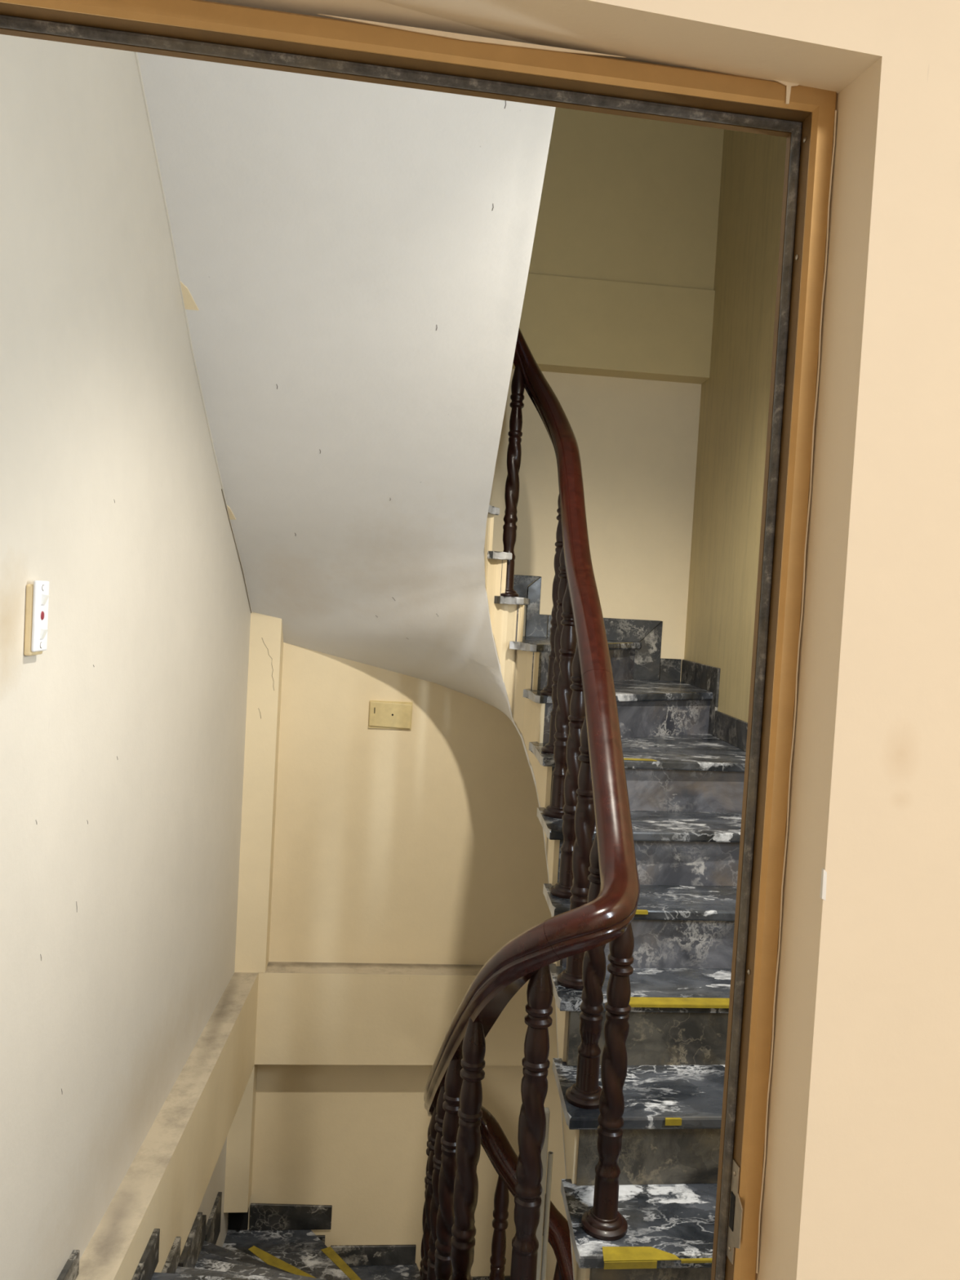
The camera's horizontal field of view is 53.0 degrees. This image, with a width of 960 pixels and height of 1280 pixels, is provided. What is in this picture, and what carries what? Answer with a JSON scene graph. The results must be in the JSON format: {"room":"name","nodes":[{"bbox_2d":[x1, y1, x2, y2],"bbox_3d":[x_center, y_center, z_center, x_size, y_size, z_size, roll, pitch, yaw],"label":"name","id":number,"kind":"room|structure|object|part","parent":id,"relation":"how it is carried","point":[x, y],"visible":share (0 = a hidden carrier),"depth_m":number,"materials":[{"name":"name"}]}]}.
{"room":"stairwell","nodes":[
{"label":"stairwell","id":0,"kind":"room"},
{"bbox_2d":[0,34,251,1279],"bbox_3d":[-0.985,0.739,2.700,0.271,7.900,3.605,3,2,-3],"label":"wall","id":1,"kind":"structure","parent":0,"point":[122,741],"depth_m":2.30,"materials":[{"name":"beige paint"}]},
{"bbox_2d":[23,580,49,655],"bbox_3d":[-0.875,-0.044,1.909,0.034,0.148,0.063,3,2,-6],"label":"light switch","id":2,"kind":"object","parent":1,"relation":"attached to","point":[37,595],"visible":1,"depth_m":1.88,"materials":[{"name":"white plastic"}]},
{"bbox_3d":[-0.872,-0.048,1.909,0.007,0.140,0.063,3,2,-3],"label":"plate","id":3,"kind":"part","parent":2,"relation":"part of","materials":[{"name":"white plastic"}]},
{"bbox_2d":[75,972,258,1279],"bbox_3d":[-0.972,1.751,2.616,0.115,0.420,3.312,3,2,-3],"label":"beam","id":4,"kind":"structure","parent":1,"relation":"attached to","point":[164,1187],"depth_m":3.10,"materials":[{"name":"beige paint"}]},
{"bbox_2d":[223,1064,257,1212],"bbox_3d":[-1.105,2.218,4.355,0.153,0.674,0.140,3,2,-6],"label":"trim","id":5,"kind":"structure","parent":1,"relation":"attached to","point":[240,1137],"depth_m":4.29,"materials":[{"name":"beige paint"}]},
{"bbox_2d":[247,368,701,1279],"bbox_3d":[0.011,0.720,4.532,2.144,7.900,0.162,3,2,-6],"label":"wall","id":6,"kind":"structure","parent":0,"point":[424,843],"depth_m":4.45,"materials":[{"name":"beige paint"}]},
{"bbox_2d":[227,1207,248,1229],"bbox_3d":[-1.117,2.632,4.423,0.105,0.150,0.010,3,2,-6],"label":"trim","id":7,"kind":"structure","parent":6,"relation":"attached to","point":[236,1220],"depth_m":4.42,"materials":[{"name":"black stone"}]},
{"bbox_2d":[234,612,283,973],"bbox_3d":[-1.004,0.647,4.292,0.182,1.646,0.141,3,2,-6],"label":"trim","id":8,"kind":"structure","parent":6,"relation":"attached to","point":[266,635],"depth_m":4.23,"materials":[{"name":"beige paint"}]},
{"bbox_2d":[151,1229,420,1279],"bbox_3d":[-0.116,2.750,3.374,2.117,2.370,2.373,3,2,-6],"label":"staircase","id":9,"kind":"structure","parent":6,"relation":"attached to","point":[245,1254],"depth_m":4.22,"materials":[{"name":"stone"}]},
{"bbox_2d":[368,700,413,729],"bbox_3d":[-0.408,0.343,4.392,0.195,0.125,0.019,3,2,-6],"label":"cover plate","id":10,"kind":"object","parent":6,"relation":"attached to","point":[382,714],"visible":1,"depth_m":4.38,"materials":[{"name":"paint"}]},
{"bbox_2d":[254,961,557,1065],"bbox_3d":[-0.065,1.725,4.441,1.892,0.415,0.140,3,2,-6],"label":"beam","id":11,"kind":"structure","parent":6,"relation":"attached to","point":[308,1013],"depth_m":4.33,"materials":[{"name":"beige paint"}]},
{"bbox_2d":[511,273,715,384],"bbox_3d":[0.339,-1.419,4.338,1.452,0.390,0.140,3,2,-6],"label":"beam","id":12,"kind":"structure","parent":6,"relation":"attached to","point":[569,325],"depth_m":4.30,"materials":[{"name":"beige paint"}]},
{"bbox_2d":[202,0,959,1279],"bbox_3d":[0.299,0.079,0.932,4.000,2.900,0.136,3,2,-8],"label":"wall","id":13,"kind":"structure","parent":0,"point":[861,1181],"depth_m":0.88,"materials":[{"name":"beige paint"}]},
{"bbox_2d":[0,0,837,1279],"bbox_3d":[-0.117,0.479,0.919,0.810,2.056,0.052,3,2,-8],"label":"door frame","id":14,"kind":"structure","parent":13,"relation":"in","point":[366,51],"depth_m":0.93,"materials":[{"name":"brown wood"}]},
{"bbox_3d":[-0.059,-0.534,0.861,0.810,0.024,0.005,3,2,-8],"label":"frame","id":15,"kind":"part","parent":14,"relation":"part of","materials":[{"name":"brown metal"}]},
{"bbox_3d":[0.256,0.577,0.965,0.001,0.100,0.028,3,2,-8],"label":"strike plate","id":16,"kind":"part","parent":14,"relation":"part of","materials":[{"name":"metal"}]},
{"bbox_3d":[0.274,0.499,0.959,0.024,2.057,0.005,3,2,-8],"label":"frame","id":17,"kind":"part","parent":14,"relation":"part of","materials":[{"name":"brown wood"}]},
{"bbox_2d":[528,106,724,290],"bbox_3d":[0.393,-2.409,4.310,1.452,1.595,0.118,3,2,-6],"label":"wall","id":18,"kind":"structure","parent":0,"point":[624,199],"depth_m":4.30,"materials":[{"name":"beige paint"}]},
{"bbox_2d":[680,128,786,751],"bbox_3d":[1.072,0.847,2.849,0.162,7.900,3.454,3,2,-3],"label":"wall","id":19,"kind":"structure","parent":0,"point":[734,409],"depth_m":3.92,"materials":[{"name":"paint"}]},
{"bbox_3d":[0.027,1.565,1.615,2.042,0.150,1.140,3,2,-6],"label":"floor","id":20,"kind":"structure","parent":0,"visible":0},
{"bbox_2d":[133,51,746,1279],"bbox_3d":[0.049,-0.148,3.193,2.121,3.445,2.497,3,2,-6],"label":"staircase","id":21,"kind":"structure","parent":20,"relation":"on","point":[352,258],"depth_m":2.89,"materials":[{"name":"paint"}]},
{"bbox_2d":[419,328,639,1279],"bbox_3d":[0.168,0.678,2.989,0.641,5.376,1.996,3,2,-6],"label":"stair railing","id":22,"kind":"object","parent":21,"relation":"on","point":[589,789],"visible":0.94,"depth_m":2.35,"materials":[{"name":"brown wood"}]},
{"bbox_3d":[-0.100,1.579,3.260,0.158,0.419,0.626,4,2,16],"label":"handrail","id":23,"kind":"part","parent":22,"relation":"part of","materials":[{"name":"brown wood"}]},
{"bbox_3d":[-0.067,1.125,2.592,0.101,0.674,0.784,3,2,-8],"label":"handrail","id":24,"kind":"part","parent":22,"relation":"part of","materials":[{"name":"brown wood"}]},
{"bbox_3d":[0.070,0.731,2.123,0.114,0.278,0.285,1,3,-37],"label":"handrail","id":25,"kind":"part","parent":22,"relation":"part of","materials":[{"name":"brown wood"}]},
{"bbox_3d":[0.264,2.161,3.081,0.236,0.794,1.124,2,2,-23],"label":"handrail","id":26,"kind":"part","parent":22,"relation":"part of","materials":[{"name":"brown wood"}]},
{"bbox_3d":[0.188,-1.291,3.530,0.419,1.490,0.741,3,2,-6],"label":"handrail","id":27,"kind":"part","parent":22,"relation":"part of","materials":[{"name":"brown wood"}]},
{"bbox_3d":[0.320,-0.346,3.198,0.088,0.468,0.529,3,2,-3],"label":"handrail","id":28,"kind":"part","parent":22,"relation":"part of","materials":[{"name":"brown wood"}]},
{"bbox_3d":[0.303,0.377,2.328,0.194,0.571,0.717,4,2,11],"label":"handrail","id":29,"kind":"part","parent":22,"relation":"part of","materials":[{"name":"brown wood"}]},
{"bbox_3d":[0.321,-0.015,2.804,0.087,0.296,0.369,3,2,-3],"label":"handrail","id":30,"kind":"part","parent":22,"relation":"part of","materials":[{"name":"brown wood"}]},
{"bbox_3d":[-0.208,4.790,2.971,2.700,0.120,3.590,3,2,-6],"label":"floor","id":31,"kind":"structure","parent":0,"visible":0},
{"bbox_2d":[535,1107,550,1279],"bbox_3d":[0.059,2.974,2.518,0.040,3.570,0.024,3,2,-6],"label":"plastic trunking","id":32,"kind":"object","parent":31,"relation":"on","point":[539,1233],"visible":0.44,"depth_m":2.44,"materials":[{"name":"white plastic"}]}
]}

